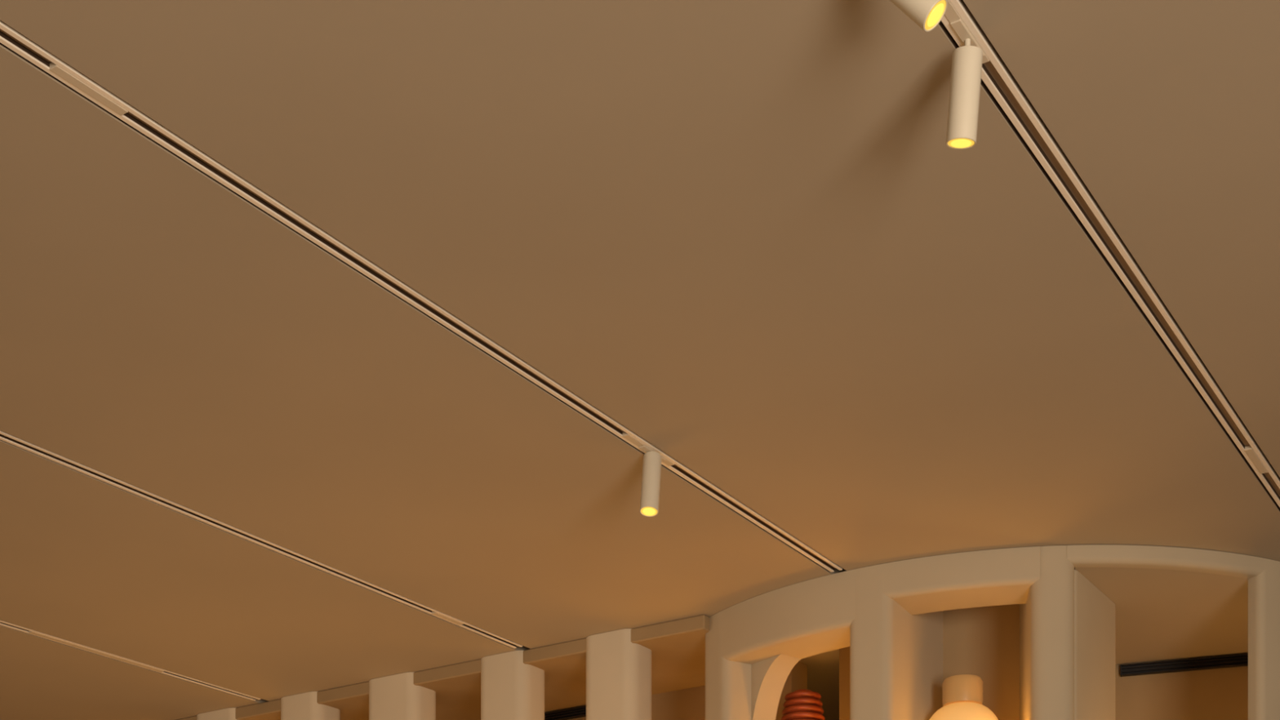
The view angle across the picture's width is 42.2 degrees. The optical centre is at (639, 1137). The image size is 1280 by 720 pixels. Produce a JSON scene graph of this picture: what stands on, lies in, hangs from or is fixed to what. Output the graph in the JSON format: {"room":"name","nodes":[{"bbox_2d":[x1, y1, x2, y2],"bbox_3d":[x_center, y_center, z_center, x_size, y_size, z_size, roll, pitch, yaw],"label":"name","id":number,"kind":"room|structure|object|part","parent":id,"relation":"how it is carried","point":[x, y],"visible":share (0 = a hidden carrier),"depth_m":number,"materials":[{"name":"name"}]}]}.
{"room":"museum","nodes":[
{"label":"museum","id":0,"kind":"room"},
{"bbox_2d":[196,707,236,719],"bbox_3d":[-1.657,-0.100,6.674,0.250,3.198,0.150,0,0,33],"label":"column","id":1,"kind":"structure","parent":0,"point":[228,713],"depth_m":6.59,"materials":[{"name":"beige paint"}]},
{"bbox_2d":[280,691,340,719],"bbox_3d":[-1.276,-0.100,6.427,0.220,3.198,0.150,0,0,33],"label":"column","id":2,"kind":"structure","parent":0,"point":[303,706],"depth_m":6.35,"materials":[{"name":"beige paint"}]},
{"bbox_2d":[368,671,435,719],"bbox_3d":[-0.884,-0.100,6.172,0.245,3.198,0.150,0,0,33],"label":"column","id":3,"kind":"structure","parent":0,"point":[393,697],"depth_m":6.10,"materials":[{"name":"beige paint"}]},
{"bbox_2d":[480,650,544,719],"bbox_3d":[-0.452,-0.100,5.891,0.215,3.198,0.150,0,0,33],"label":"column","id":4,"kind":"structure","parent":0,"point":[512,689],"depth_m":5.82,"materials":[{"name":"beige paint"}]},
{"bbox_2d":[586,628,651,719],"bbox_3d":[-0.072,-0.100,5.645,0.210,3.198,0.150,0,0,33],"label":"column","id":5,"kind":"structure","parent":0,"point":[619,670],"depth_m":5.57,"materials":[{"name":"beige paint"}]},
{"bbox_2d":[0,0,1279,719],"bbox_3d":[-0.483,-1.760,3.295,10.800,0.120,9.400,0,0,33],"label":"ceiling","id":6,"kind":"structure","parent":0,"point":[749,236],"depth_m":3.45,"materials":[{"name":"paint"}]},
{"bbox_2d":[0,620,260,700],"bbox_3d":[-2.413,-1.722,5.025,0.053,0.046,3.400,0,0,33],"label":"ceiling track","id":7,"kind":"object","parent":6,"relation":"attached to","point":[2,623],"visible":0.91,"depth_m":5.90,"materials":[{"name":"beige metal"}]},
{"bbox_3d":[-1.897,-1.704,5.819,0.018,0.010,0.565,0,0,33],"label":"plate","id":8,"kind":"part","parent":7,"relation":"part of","materials":[{"name":"beige metal"}]},
{"bbox_2d":[0,430,522,648],"bbox_3d":[-1.565,-1.722,3.998,0.053,0.046,4.200,0,0,33],"label":"ceiling track","id":9,"kind":"object","parent":6,"relation":"attached to","point":[4,437],"visible":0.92,"depth_m":4.67,"materials":[{"name":"beige metal"}]},
{"bbox_3d":[-0.629,-1.704,5.439,0.018,0.010,0.143,0,0,33],"label":"plate","id":10,"kind":"part","parent":9,"relation":"part of","materials":[{"name":"beige metal"}]},
{"bbox_2d":[0,20,842,572],"bbox_3d":[-0.798,-1.722,2.843,0.053,0.046,5.100,0,0,33],"label":"ceiling track","id":11,"kind":"object","parent":6,"relation":"attached to","point":[11,39],"visible":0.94,"depth_m":3.21,"materials":[{"name":"beige metal"}]},
{"bbox_3d":[-0.894,-1.704,2.696,0.018,0.010,0.142,0,0,33],"label":"plate","id":12,"kind":"part","parent":11,"relation":"part of","materials":[{"name":"beige metal"}]},
{"bbox_3d":[0.022,-1.704,4.107,0.018,0.010,0.213,0,0,33],"label":"plate","id":13,"kind":"part","parent":11,"relation":"part of","materials":[{"name":"beige metal"}]},
{"bbox_2d":[639,445,666,516],"bbox_3d":[0.031,-1.619,4.119,0.047,0.161,0.102,0,0,18],"label":"track spotlight","id":14,"kind":"object","parent":11,"relation":"attached to","point":[651,464],"visible":1,"depth_m":4.09,"materials":[{"name":"beige metal"}]},
{"bbox_2d":[938,0,1279,511],"bbox_3d":[0.314,-1.722,2.270,0.053,0.046,6.550,0,0,33],"label":"ceiling track","id":15,"kind":"object","parent":6,"relation":"attached to","point":[997,81],"visible":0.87,"depth_m":3.13,"materials":[{"name":"beige metal"}]},
{"bbox_2d":[889,0,947,31],"bbox_3d":[0.369,-1.636,2.354,0.126,0.135,0.084,0,0,-10],"label":"track spotlight","id":16,"kind":"object","parent":15,"relation":"attached to","point":[926,14],"visible":1,"depth_m":2.34,"materials":[{"name":"beige metal"}]},
{"bbox_2d":[946,18,984,149],"bbox_3d":[0.501,-1.623,2.568,0.058,0.152,0.100,0,0,15],"label":"track spotlight","id":17,"kind":"object","parent":15,"relation":"attached to","point":[966,60],"visible":1,"depth_m":2.56,"materials":[{"name":"beige metal"}]},
{"bbox_3d":[0.506,-1.685,2.566,0.009,0.027,0.009,0,0,33],"label":"stem","id":18,"kind":"part","parent":17,"relation":"part of","materials":[{"name":"white metal"}]},
{"bbox_3d":[0.300,-1.704,2.248,0.018,0.010,0.898,0,0,33],"label":"plate","id":19,"kind":"part","parent":15,"relation":"part of","materials":[{"name":"beige metal"}]},
{"bbox_3d":[1.549,-1.704,4.172,0.018,0.010,0.174,0,0,33],"label":"plate","id":20,"kind":"part","parent":15,"relation":"part of","materials":[{"name":"beige metal"}]},
{"bbox_2d":[545,661,807,719],"bbox_3d":[-1.464,-0.100,7.247,4.850,3.200,0.120,0,0,33],"label":"wall","id":21,"kind":"structure","parent":0,"point":[688,704],"depth_m":6.10,"materials":[{"name":"brown paint"}]},
{"bbox_2d":[177,614,709,719],"bbox_3d":[-1.661,-1.676,6.952,4.840,0.048,0.588,0,0,33],"label":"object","id":22,"kind":"structure","parent":21,"relation":"attached to","point":[677,646],"depth_m":5.98,"materials":[{"name":"brown paint"}]},
{"bbox_2d":[544,706,586,719],"bbox_3d":[-0.413,-1.629,6.478,0.750,0.034,0.020,0,0,33],"label":"air vent","id":23,"kind":"object","parent":21,"relation":"in","point":[580,712],"visible":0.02,"depth_m":6.39,"materials":[{"name":"black metal"}]},
{"bbox_3d":[-0.413,-1.635,6.478,0.744,0.003,0.016,0,0,33],"label":"blade","id":24,"kind":"part","parent":23,"relation":"part of","materials":[{"name":"black metal"}]},
{"bbox_3d":[-0.413,-1.623,6.478,0.744,0.003,0.016,0,0,33],"label":"blade","id":25,"kind":"part","parent":23,"relation":"part of","materials":[{"name":"black metal"}]},
{"bbox_2d":[1115,653,1248,719],"bbox_3d":[2.235,-0.100,5.671,1.754,3.200,0.120,0,0,19],"label":"wall","id":26,"kind":"structure","parent":0,"point":[1215,694],"depth_m":5.73,"materials":[{"name":"brown paint"}]},
{"bbox_2d":[1120,653,1248,676],"bbox_3d":[1.881,-1.627,5.715,0.435,0.038,0.020,0,0,19],"label":"air vent","id":27,"kind":"object","parent":26,"relation":"in","point":[1239,660],"visible":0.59,"depth_m":5.71,"materials":[{"name":"black metal"}]},
{"bbox_3d":[1.881,-1.633,5.715,0.429,0.003,0.016,0,0,19],"label":"blade","id":28,"kind":"part","parent":27,"relation":"part of","materials":[{"name":"black metal"}]},
{"bbox_3d":[1.881,-1.621,5.715,0.429,0.003,0.016,0,0,19],"label":"blade","id":29,"kind":"part","parent":27,"relation":"part of","materials":[{"name":"black metal"}]},
{"bbox_3d":[-0.485,1.550,3.296,10.796,0.100,9.400,0,0,33],"label":"floor","id":30,"kind":"structure","parent":0,"visible":0},
{"bbox_2d":[705,544,1279,719],"bbox_3d":[1.411,-0.100,5.304,2.192,3.199,1.102,0,0,-18],"label":"shelving","id":31,"kind":"object","parent":30,"relation":"on","point":[1046,630],"visible":1,"depth_m":4.99,"materials":[{"name":"beige paint"}]},
{"bbox_2d":[781,688,825,719],"bbox_3d":[0.539,-1.213,5.494,0.176,0.526,0.176,0,0,33],"label":"ribbed vase","id":32,"kind":"object","parent":31,"relation":"on","point":[802,704],"visible":1,"depth_m":5.44,"materials":[{"name":"red ceramic"}]},
{"bbox_2d":[928,674,998,719],"bbox_3d":[0.996,-1.184,5.125,0.256,0.468,0.256,0,0,33],"label":"table lamp","id":33,"kind":"object","parent":31,"relation":"on","point":[962,695],"visible":1,"depth_m":5.07,"materials":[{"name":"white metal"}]},
{"bbox_3d":[0.996,-1.191,5.125,0.256,0.282,0.256,0,0,33],"label":"lamp shade","id":34,"kind":"part","parent":33,"relation":"part of","materials":[{"name":"white"}]}
]}

